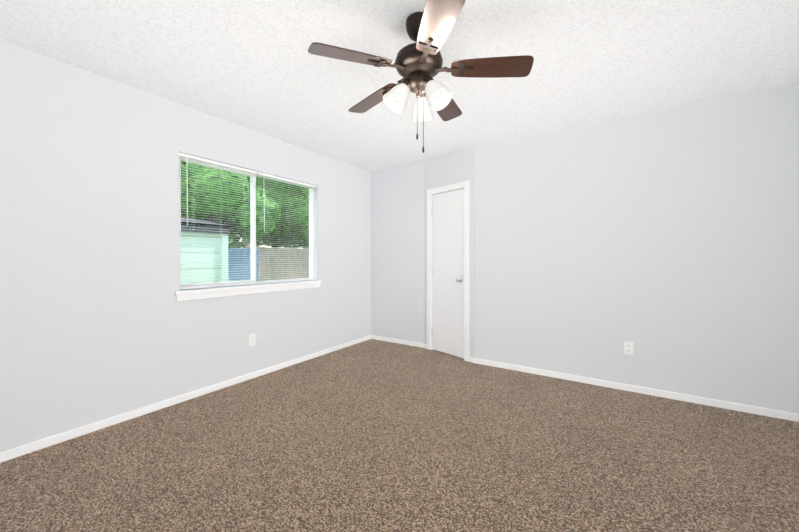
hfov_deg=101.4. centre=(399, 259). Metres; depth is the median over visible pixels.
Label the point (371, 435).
floor
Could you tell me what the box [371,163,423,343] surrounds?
wall
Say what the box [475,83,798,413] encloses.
wall
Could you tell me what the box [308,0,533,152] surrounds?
fan
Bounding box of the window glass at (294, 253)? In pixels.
[181,161,308,283]
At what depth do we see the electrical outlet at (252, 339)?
3.20 m
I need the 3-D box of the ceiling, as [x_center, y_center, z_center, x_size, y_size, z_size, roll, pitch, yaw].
[0.408,-1.330,2.034,4.660,0.120,5.500,0,0,33]
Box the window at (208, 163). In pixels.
[179,152,315,289]
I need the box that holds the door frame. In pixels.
[427,180,469,361]
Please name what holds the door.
in the wall at (454, 168)
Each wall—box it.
[0,40,370,451]
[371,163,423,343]
[424,146,474,357]
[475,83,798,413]
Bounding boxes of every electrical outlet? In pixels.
[249,333,255,345]
[624,341,633,354]
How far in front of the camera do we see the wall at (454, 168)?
3.86 m
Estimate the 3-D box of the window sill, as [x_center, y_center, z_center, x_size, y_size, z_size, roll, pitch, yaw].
[-1.403,0.292,3.304,0.097,0.084,1.570,0,0,33]
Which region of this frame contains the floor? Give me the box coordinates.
[0,339,798,531]
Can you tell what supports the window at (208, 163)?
in the wall at (98, 322)
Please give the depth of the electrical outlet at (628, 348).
2.90 m
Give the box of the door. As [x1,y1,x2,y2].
[432,189,463,357]
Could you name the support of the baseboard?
attached to the wall at (666, 241)
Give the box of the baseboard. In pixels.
[0,335,798,462]
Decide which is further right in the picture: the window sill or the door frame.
the door frame
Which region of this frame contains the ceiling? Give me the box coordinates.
[0,0,798,171]
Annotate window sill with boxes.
[174,280,321,300]
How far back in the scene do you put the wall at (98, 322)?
2.35 m

